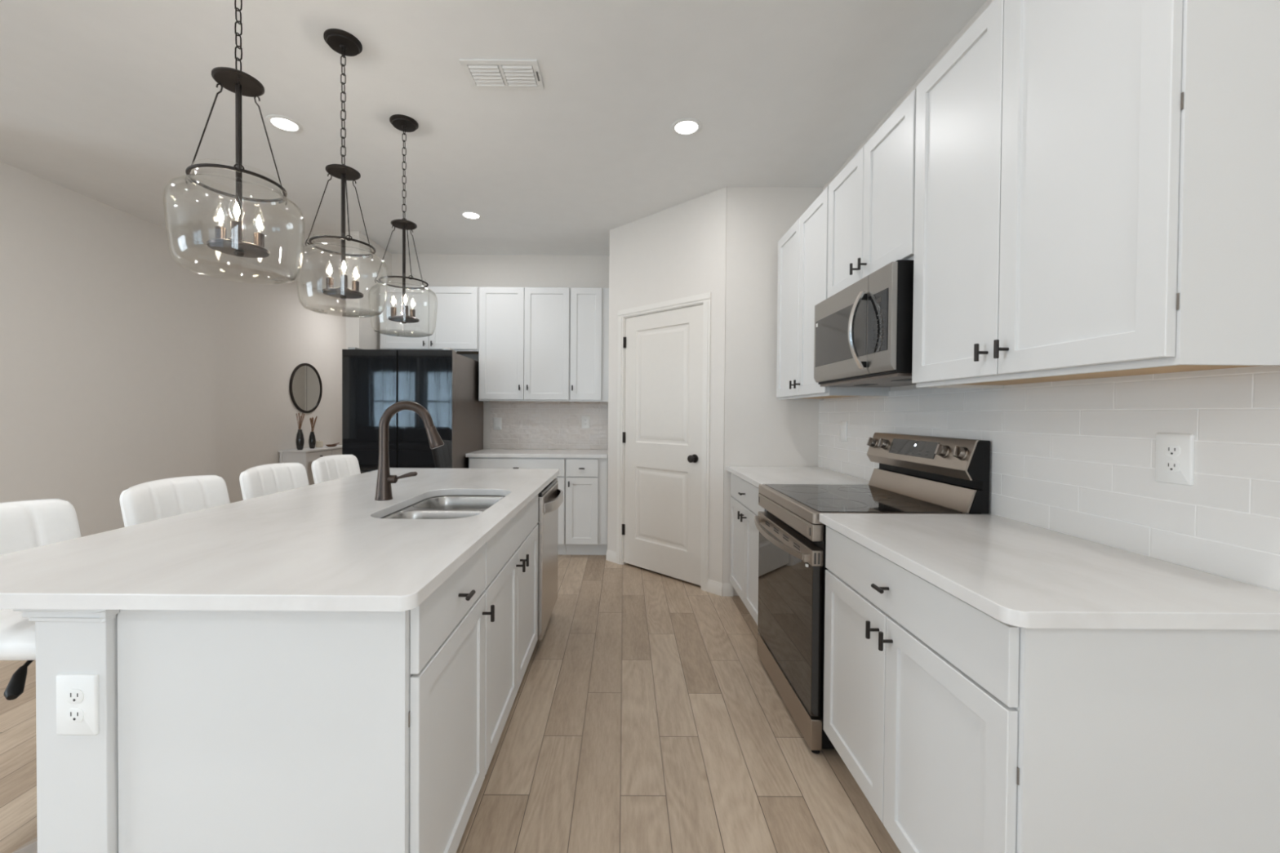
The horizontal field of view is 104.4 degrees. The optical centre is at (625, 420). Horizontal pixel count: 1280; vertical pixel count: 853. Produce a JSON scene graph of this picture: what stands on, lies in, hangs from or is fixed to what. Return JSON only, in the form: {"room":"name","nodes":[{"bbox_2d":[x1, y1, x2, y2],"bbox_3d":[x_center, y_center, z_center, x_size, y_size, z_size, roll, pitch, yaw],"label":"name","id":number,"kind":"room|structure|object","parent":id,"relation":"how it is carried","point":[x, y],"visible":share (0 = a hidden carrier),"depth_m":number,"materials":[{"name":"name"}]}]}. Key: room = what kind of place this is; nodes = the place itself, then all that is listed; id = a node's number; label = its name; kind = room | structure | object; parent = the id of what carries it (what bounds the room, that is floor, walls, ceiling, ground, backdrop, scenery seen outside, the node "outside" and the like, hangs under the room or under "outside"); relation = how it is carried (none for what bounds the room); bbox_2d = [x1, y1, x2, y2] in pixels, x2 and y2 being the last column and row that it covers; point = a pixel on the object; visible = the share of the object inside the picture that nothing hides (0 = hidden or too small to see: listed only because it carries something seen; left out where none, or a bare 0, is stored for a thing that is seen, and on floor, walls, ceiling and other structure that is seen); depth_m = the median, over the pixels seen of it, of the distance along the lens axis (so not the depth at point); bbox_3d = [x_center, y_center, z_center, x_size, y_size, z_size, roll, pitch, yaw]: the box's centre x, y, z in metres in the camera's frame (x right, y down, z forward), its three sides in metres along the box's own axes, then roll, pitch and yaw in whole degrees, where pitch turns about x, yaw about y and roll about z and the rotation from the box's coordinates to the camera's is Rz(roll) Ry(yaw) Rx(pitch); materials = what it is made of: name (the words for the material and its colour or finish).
{"room":"kitchen","nodes":[
{"label":"kitchen","id":0,"kind":"room"},
{"bbox_2d":[0,161,346,537],"bbox_3d":[-4.069,-0.258,5.489,0.120,2.859,6.400,0,1,0],"label":"wall","id":1,"kind":"structure","parent":0,"point":[123,366],"depth_m":4.03,"materials":[{"name":"paint"}]},
{"bbox_2d":[288,363,322,413],"bbox_3d":[-3.999,-0.403,6.233,0.020,0.624,0.624,0,1,0],"label":"wall mirror","id":2,"kind":"object","parent":1,"relation":"attached to","point":[305,386],"visible":1,"depth_m":6.21,"materials":[{"name":"black metal"}]},
{"bbox_2d":[346,231,391,349],"bbox_3d":[-2.407,-0.258,6.483,0.119,2.859,4.220,0,1,0],"label":"wall","id":3,"kind":"structure","parent":0,"point":[361,333],"depth_m":4.45,"materials":[{"name":"paint"}]},
{"bbox_2d":[0,555,901,852],"bbox_3d":[-3.063,1.264,2.061,9.300,0.080,13.700,0,1,0],"label":"floor","id":4,"kind":"structure","parent":0,"point":[646,715],"depth_m":1.90,"materials":[{"name":"brown wood"}]},
{"bbox_2d":[0,498,81,852],"bbox_3d":[-1.626,0.744,1.405,0.511,0.998,0.455,0,1,0],"label":"bar stool","id":5,"kind":"object","parent":4,"relation":"on","point":[24,525],"visible":0.23,"depth_m":1.46,"materials":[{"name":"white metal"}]},
{"bbox_2d":[13,608,119,852],"bbox_3d":[-1.141,0.796,2.087,0.186,0.884,2.177,0,1,0],"label":"wall","id":6,"kind":"structure","parent":4,"relation":"on","point":[77,775],"depth_m":1.02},
{"bbox_2d":[56,673,98,734],"bbox_3d":[-1.120,0.581,1.013,0.083,0.124,0.009,0,1,0],"label":"wall outlet","id":7,"kind":"object","parent":6,"relation":"attached to","point":[77,694],"visible":1,"depth_m":1.01,"materials":[{"name":"white plastic"}]},
{"bbox_2d":[66,688,83,703],"bbox_3d":[-1.120,0.562,1.010,0.034,0.028,0.002,0,1,0],"label":"receptacle","id":8,"kind":"object","parent":7,"relation":"attached to","point":[73,695],"depth_m":1.01,"materials":[{"name":"white plastic"}]},
{"bbox_2d":[66,708,84,722],"bbox_3d":[-1.120,0.601,1.010,0.034,0.028,0.002,0,1,0],"label":"receptacle","id":9,"kind":"object","parent":7,"relation":"attached to","point":[73,715],"depth_m":1.01,"materials":[{"name":"white plastic"}]},
{"bbox_2d":[119,475,230,527],"bbox_3d":[-1.627,0.736,2.017,0.511,0.998,0.455,0,1,0],"label":"bar stool","id":10,"kind":"object","parent":4,"relation":"on","point":[153,500],"visible":0.24,"depth_m":1.98,"materials":[{"name":"white leather"}]},
{"bbox_2d":[239,462,309,500],"bbox_3d":[-1.628,0.729,2.577,0.511,0.998,0.455,0,1,0],"label":"bar stool","id":11,"kind":"object","parent":4,"relation":"on","point":[270,478],"visible":0.18,"depth_m":2.54,"materials":[{"name":"white leather"}]},
{"bbox_2d":[117,543,494,852],"bbox_3d":[-0.733,0.809,1.305,0.658,0.884,0.532,0,1,0],"label":"base cabinet","id":12,"kind":"object","parent":4,"relation":"on","point":[239,731],"visible":0.87,"depth_m":1.04,"materials":[{"name":"white wood"}]},
{"bbox_2d":[278,444,342,475],"bbox_3d":[-3.846,0.753,6.266,0.331,0.820,1.059,0,1,0],"label":"console table","id":13,"kind":"object","parent":4,"relation":"on","point":[307,455],"visible":0.34,"depth_m":5.80,"materials":[{"name":"white wood"}]},
{"bbox_2d":[295,413,304,449],"bbox_3d":[-3.840,0.130,5.868,0.084,0.438,0.092,1,1,41],"label":"vase","id":14,"kind":"object","parent":13,"relation":"on","point":[300,441],"visible":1,"depth_m":5.84,"materials":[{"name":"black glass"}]},
{"bbox_2d":[308,416,317,448],"bbox_3d":[-3.836,0.147,6.096,0.090,0.396,0.081,0,1,-29],"label":"vase","id":15,"kind":"object","parent":13,"relation":"on","point":[312,440],"visible":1,"depth_m":6.08,"materials":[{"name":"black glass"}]},
{"bbox_2d":[315,440,323,447],"bbox_3d":[-3.875,0.298,6.287,0.080,0.090,0.080,0,1,0],"label":"candle","id":16,"kind":"object","parent":13,"relation":"on","point":[318,443],"visible":0.95,"depth_m":6.25,"materials":[{"name":"beige wax"}]},
{"bbox_2d":[325,442,339,446],"bbox_3d":[-3.815,0.318,6.462,0.136,0.046,0.166,0,1,0],"label":"dish","id":17,"kind":"object","parent":13,"relation":"on","point":[335,444],"visible":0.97,"depth_m":6.43,"materials":[{"name":"brown wood"}]},
{"bbox_2d":[325,444,337,446],"bbox_3d":[-3.815,0.328,6.448,0.136,0.026,0.136,0,1,0],"label":"bowl","id":18,"kind":"object","parent":17,"relation":"on","point":[328,445],"depth_m":6.41,"materials":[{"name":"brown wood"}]},
{"bbox_2d":[311,454,360,484],"bbox_3d":[-1.629,0.722,3.122,0.511,0.998,0.455,0,1,0],"label":"bar stool","id":19,"kind":"object","parent":4,"relation":"on","point":[328,468],"visible":0.24,"depth_m":3.09,"materials":[{"name":"white leather"}]},
{"bbox_2d":[342,346,483,473],"bbox_3d":[-1.849,0.302,4.470,0.890,1.800,0.901,0,1,0],"label":"refrigerator","id":20,"kind":"object","parent":4,"relation":"on","point":[445,382],"visible":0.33,"depth_m":4.02,"materials":[{"name":"metal"}]},
{"bbox_2d":[483,494,537,775],"bbox_3d":[-0.733,0.799,2.052,0.656,0.884,0.958,0,1,0],"label":"base cabinet","id":21,"kind":"object","parent":4,"relation":"on","point":[512,553],"visible":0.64,"depth_m":1.91,"materials":[{"name":"white wood"}]},
{"bbox_2d":[0,467,559,611],"bbox_3d":[-0.980,0.340,2.088,1.124,0.030,2.239,0,1,0],"label":"countertop","id":22,"kind":"structure","parent":21,"relation":"on","point":[327,545],"depth_m":1.25,"materials":[{"name":"white stone"}]},
{"bbox_2d":[374,400,444,500],"bbox_3d":[-0.887,0.123,2.043,0.279,0.406,0.067,0,1,0],"label":"kitchen faucet","id":23,"kind":"object","parent":22,"relation":"on","point":[384,487],"visible":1,"depth_m":2.03,"materials":[{"name":"brown metal"}]},
{"bbox_2d":[380,494,504,519],"bbox_3d":[-0.711,0.456,2.012,0.423,0.190,0.710,0,1,0],"label":"sink","id":24,"kind":"object","parent":22,"relation":"in","point":[453,506],"visible":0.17,"depth_m":2.18,"materials":[{"name":"metal"}]},
{"bbox_2d":[468,457,565,555],"bbox_3d":[-0.959,0.764,4.663,0.855,0.884,0.658,0,1,0],"label":"base cabinet","id":25,"kind":"object","parent":4,"relation":"on","point":[559,464],"visible":0.25,"depth_m":4.37,"materials":[{"name":"white wood"}]},
{"bbox_2d":[465,448,608,457],"bbox_3d":[-0.777,0.308,4.671,1.251,0.030,0.632,0,1,0],"label":"countertop","id":26,"kind":"structure","parent":25,"relation":"on","point":[530,453],"depth_m":4.43,"materials":[{"name":"white stone"}]},
{"bbox_2d":[537,477,563,640],"bbox_3d":[-0.702,0.796,2.844,0.667,0.870,0.605,0,1,0],"label":"dishwasher","id":27,"kind":"object","parent":4,"relation":"on","point":[550,498],"visible":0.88,"depth_m":2.70,"materials":[{"name":"silver metal"}]},
{"bbox_2d":[564,457,608,555],"bbox_3d":[-0.343,0.768,4.664,0.373,0.884,0.658,0,1,0],"label":"base cabinet","id":28,"kind":"object","parent":4,"relation":"on","point":[586,478],"visible":0.92,"depth_m":4.38,"materials":[{"name":"white wood"}]},
{"bbox_2d":[729,472,766,624],"bbox_3d":[1.021,0.799,3.038,0.659,0.884,0.874,0,1,0],"label":"base cabinet","id":29,"kind":"object","parent":4,"relation":"on","point":[744,506],"visible":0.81,"depth_m":3.01,"materials":[{"name":"white wood"}]},
{"bbox_2d":[726,466,869,488],"bbox_3d":[1.032,0.342,3.034,0.644,0.030,0.885,0,1,0],"label":"countertop","id":30,"kind":"structure","parent":29,"relation":"on","point":[756,476],"depth_m":2.94,"materials":[{"name":"white stone"}]},
{"bbox_2d":[754,432,990,753],"bbox_3d":[0.984,0.659,2.211,0.724,1.186,0.745,0,1,0],"label":"electric range","id":31,"kind":"object","parent":4,"relation":"on","point":[916,474],"visible":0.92,"depth_m":2.04,"materials":[{"name":"silver metal"}]},
{"bbox_2d":[758,484,965,524],"bbox_3d":[0.981,0.358,2.208,0.575,0.044,0.744,0,1,0],"label":"cooktop","id":32,"kind":"object","parent":31,"relation":"in","point":[805,503],"depth_m":2.10,"materials":[{"name":"black glass"}]},
{"bbox_2d":[822,525,1279,852],"bbox_3d":[1.024,0.821,1.385,0.659,0.884,0.885,0,1,0],"label":"base cabinet","id":33,"kind":"object","parent":4,"relation":"on","point":[963,729],"visible":0.92,"depth_m":0.94,"materials":[{"name":"white wood"}]},
{"bbox_2d":[818,513,1279,630],"bbox_3d":[1.036,0.364,1.370,0.644,0.030,0.910,0,1,0],"label":"countertop","id":34,"kind":"structure","parent":33,"relation":"on","point":[1016,573],"depth_m":1.11,"materials":[{"name":"white stone"}]},
{"bbox_2d":[0,0,986,301],"bbox_3d":[-3.042,-1.674,2.022,9.300,0.080,13.700,0,1,0],"label":"ceiling","id":35,"kind":"structure","parent":0,"point":[108,102],"depth_m":2.56,"materials":[{"name":"paint"}]},
{"bbox_2d":[163,0,305,284],"bbox_3d":[-1.211,-1.035,1.554,0.349,1.159,0.349,0,1,0],"label":"pendant lamp","id":36,"kind":"object","parent":35,"relation":"hanging from","point":[239,82],"visible":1,"depth_m":1.55,"materials":[{"name":"glass"}]},
{"bbox_2d":[206,220,270,257],"bbox_3d":[-1.214,-0.569,1.560,0.158,0.074,0.158,0,1,0],"label":"candle holder","id":37,"kind":"object","parent":36,"relation":"on","point":[235,245],"depth_m":1.54,"materials":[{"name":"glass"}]},
{"bbox_2d":[265,115,302,133],"bbox_3d":[-1.879,-1.633,2.738,0.172,0.004,0.172,0,1,0],"label":"recessed light","id":38,"kind":"object","parent":35,"relation":"in","point":[282,123],"visible":1,"depth_m":2.73,"materials":[{"name":"white plastic"}]},
{"bbox_2d":[294,28,387,317],"bbox_3d":[-1.212,-1.043,2.133,0.349,1.159,0.349,0,1,0],"label":"pendant lamp","id":39,"kind":"object","parent":35,"relation":"hanging from","point":[343,42],"visible":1,"depth_m":2.12,"materials":[{"name":"black"}]},
{"bbox_2d":[321,274,364,298],"bbox_3d":[-1.215,-0.577,2.139,0.158,0.074,0.158,0,1,0],"label":"candle holder","id":40,"kind":"object","parent":39,"relation":"on","point":[343,291],"depth_m":2.12,"materials":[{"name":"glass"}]},
{"bbox_2d":[368,114,437,337],"bbox_3d":[-1.213,-1.050,2.722,0.349,1.159,0.349,0,1,0],"label":"pendant lamp","id":41,"kind":"object","parent":35,"relation":"hanging from","point":[404,123],"visible":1,"depth_m":2.71,"materials":[{"name":"black"}]},
{"bbox_2d":[387,305,419,323],"bbox_3d":[-1.216,-0.584,2.728,0.158,0.074,0.158,0,1,0],"label":"candle holder","id":42,"kind":"object","parent":41,"relation":"on","point":[404,318],"depth_m":2.71,"materials":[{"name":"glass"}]},
{"bbox_2d":[459,210,482,219],"bbox_3d":[-1.236,-1.645,3.984,0.172,0.004,0.172,0,1,0],"label":"recessed light","id":43,"kind":"object","parent":35,"relation":"in","point":[468,215],"visible":1,"depth_m":3.98,"materials":[{"name":"white plastic"}]},
{"bbox_2d":[458,58,544,89],"bbox_3d":[-0.570,-1.614,2.323,0.354,0.012,0.200,0,1,0],"label":"ceiling vent","id":44,"kind":"object","parent":35,"relation":"in","point":[486,74],"visible":1,"depth_m":2.31,"materials":[{"name":"white metal"}]},
{"bbox_2d":[671,118,702,136],"bbox_3d":[0.339,-1.617,2.741,0.172,0.004,0.172,0,1,0],"label":"recessed light","id":45,"kind":"object","parent":35,"relation":"in","point":[684,126],"visible":1,"depth_m":2.73,"materials":[{"name":"white plastic"}]},
{"bbox_2d":[391,253,608,449],"bbox_3d":[-1.208,-0.231,5.045,2.322,2.859,0.130,0,1,0],"label":"wall","id":46,"kind":"structure","parent":0,"point":[436,269],"depth_m":4.97,"materials":[{"name":"paint"}]},
{"bbox_2d":[379,285,479,354],"bbox_3d":[-1.840,-0.956,4.791,0.926,0.603,0.368,0,1,0],"label":"upper cabinet","id":47,"kind":"object","parent":46,"relation":"attached to","point":[455,326],"visible":0.88,"depth_m":4.65,"materials":[{"name":"white wood"}]},
{"bbox_2d":[493,417,502,430],"bbox_3d":[-1.280,0.034,4.979,0.083,0.124,0.008,0,1,0],"label":"light switch","id":48,"kind":"object","parent":46,"relation":"attached to","point":[497,422],"visible":1,"depth_m":4.98,"materials":[{"name":"white plastic"}]},
{"bbox_2d":[478,286,572,402],"bbox_3d":[-0.948,-0.717,4.796,0.856,1.069,0.368,0,1,0],"label":"upper cabinet","id":49,"kind":"object","parent":46,"relation":"attached to","point":[524,332],"visible":0.97,"depth_m":4.66,"materials":[{"name":"white wood"}]},
{"bbox_2d":[581,415,589,427],"bbox_3d":[-0.396,0.015,4.980,0.083,0.124,0.009,0,1,0],"label":"wall outlet","id":50,"kind":"object","parent":46,"relation":"attached to","point":[584,419],"visible":1,"depth_m":4.98,"materials":[{"name":"white plastic"}]},
{"bbox_2d":[569,287,608,402],"bbox_3d":[-0.332,-0.712,4.797,0.372,1.069,0.368,0,1,0],"label":"upper cabinet","id":51,"kind":"object","parent":46,"relation":"attached to","point":[589,307],"visible":0.93,"depth_m":4.66,"materials":[{"name":"white wood"}]},
{"bbox_2d":[607,186,726,582],"bbox_3d":[0.310,-0.205,3.925,1.185,2.859,0.100,1,1,45],"label":"wall","id":52,"kind":"structure","parent":0,"point":[677,251],"depth_m":3.73,"materials":[{"name":"paint"}]},
{"bbox_2d":[605,550,616,563],"bbox_3d":[-0.116,1.173,4.276,0.126,0.088,0.014,1,1,45],"label":"baseboard","id":53,"kind":"structure","parent":52,"relation":"attached to","point":[611,556],"depth_m":4.27,"materials":[{"name":"paint"}]},
{"bbox_2d":[622,304,702,585],"bbox_3d":[0.264,0.178,3.889,0.810,2.054,0.101,1,1,45],"label":"door","id":54,"kind":"structure","parent":52,"relation":"in","point":[662,437],"depth_m":3.87,"materials":[{"name":"white wood"}]},
{"bbox_2d":[616,292,711,591],"bbox_3d":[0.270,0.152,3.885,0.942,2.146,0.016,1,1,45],"label":"trim","id":55,"kind":"structure","parent":52,"relation":"attached to","point":[705,298],"depth_m":3.60,"materials":[{"name":"paint"}]},
{"bbox_2d":[707,579,723,595],"bbox_3d":[0.640,1.188,3.523,0.123,0.088,0.014,1,1,45],"label":"baseboard","id":56,"kind":"structure","parent":52,"relation":"attached to","point":[713,587],"depth_m":3.52,"materials":[{"name":"paint"}]},
{"bbox_2d":[723,186,822,595],"bbox_3d":[1.098,-0.194,3.532,0.800,2.859,0.120,0,1,0],"label":"wall","id":57,"kind":"structure","parent":0,"point":[761,428],"depth_m":3.47,"materials":[{"name":"paint"}]},
{"bbox_2d":[722,582,733,596],"bbox_3d":[0.722,1.189,3.482,0.075,0.088,0.014,0,1,0],"label":"baseboard","id":58,"kind":"structure","parent":57,"relation":"attached to","point":[727,588],"depth_m":3.48,"materials":[{"name":"paint"}]},
{"bbox_2d":[817,0,1279,592],"bbox_3d":[1.436,-0.139,-0.503,0.140,2.859,8.232,0,1,0],"label":"wall","id":59,"kind":"structure","parent":0,"point":[1076,458],"depth_m":1.36,"materials":[{"name":"white tile"}]},
{"bbox_2d":[776,186,889,399],"bbox_3d":[1.184,-0.672,2.973,0.370,1.079,0.841,0,1,0],"label":"upper cabinet","id":60,"kind":"object","parent":59,"relation":"attached to","point":[802,251],"visible":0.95,"depth_m":2.90,"materials":[{"name":"white wood"}]},
{"bbox_2d":[840,421,847,441],"bbox_3d":[1.353,0.068,3.074,0.008,0.124,0.083,0,1,0],"label":"light switch","id":61,"kind":"object","parent":59,"relation":"attached to","point":[843,432],"visible":1,"depth_m":3.06,"materials":[{"name":"white plastic"}]},
{"bbox_2d":[826,88,916,298],"bbox_3d":[1.187,-0.897,2.169,0.370,0.609,0.758,0,1,0],"label":"upper cabinet","id":62,"kind":"object","parent":59,"relation":"attached to","point":[871,226],"visible":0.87,"depth_m":2.07,"materials":[{"name":"white wood"}]},
{"bbox_2d":[813,260,916,386],"bbox_3d":[1.130,-0.378,2.184,0.456,0.426,0.738,0,1,0],"label":"microwave","id":63,"kind":"object","parent":62,"relation":"attached to","point":[864,331],"visible":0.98,"depth_m":1.99,"materials":[{"name":"silver metal"}]},
{"bbox_2d":[911,0,1279,388],"bbox_3d":[1.187,-0.651,1.365,0.370,1.079,0.852,0,1,0],"label":"upper cabinet","id":64,"kind":"object","parent":59,"relation":"attached to","point":[1097,182],"visible":1,"depth_m":1.09,"materials":[{"name":"white wood"}]},
{"bbox_2d":[1155,432,1195,485],"bbox_3d":[1.356,0.094,1.227,0.009,0.124,0.083,0,1,0],"label":"wall outlet","id":65,"kind":"object","parent":59,"relation":"attached to","point":[1175,452],"visible":1,"depth_m":1.22,"materials":[{"name":"white plastic"}]},
{"bbox_2d":[1164,460,1179,472],"bbox_3d":[1.353,0.114,1.228,0.002,0.028,0.034,0,1,0],"label":"receptacle","id":66,"kind":"object","parent":65,"relation":"attached to","point":[1170,466],"depth_m":1.23,"materials":[{"name":"white plastic"}]},
{"bbox_2d":[1164,444,1180,456],"bbox_3d":[1.354,0.075,1.227,0.002,0.028,0.034,0,1,0],"label":"receptacle","id":67,"kind":"object","parent":65,"relation":"attached to","point":[1169,450],"depth_m":1.23,"materials":[{"name":"white plastic"}]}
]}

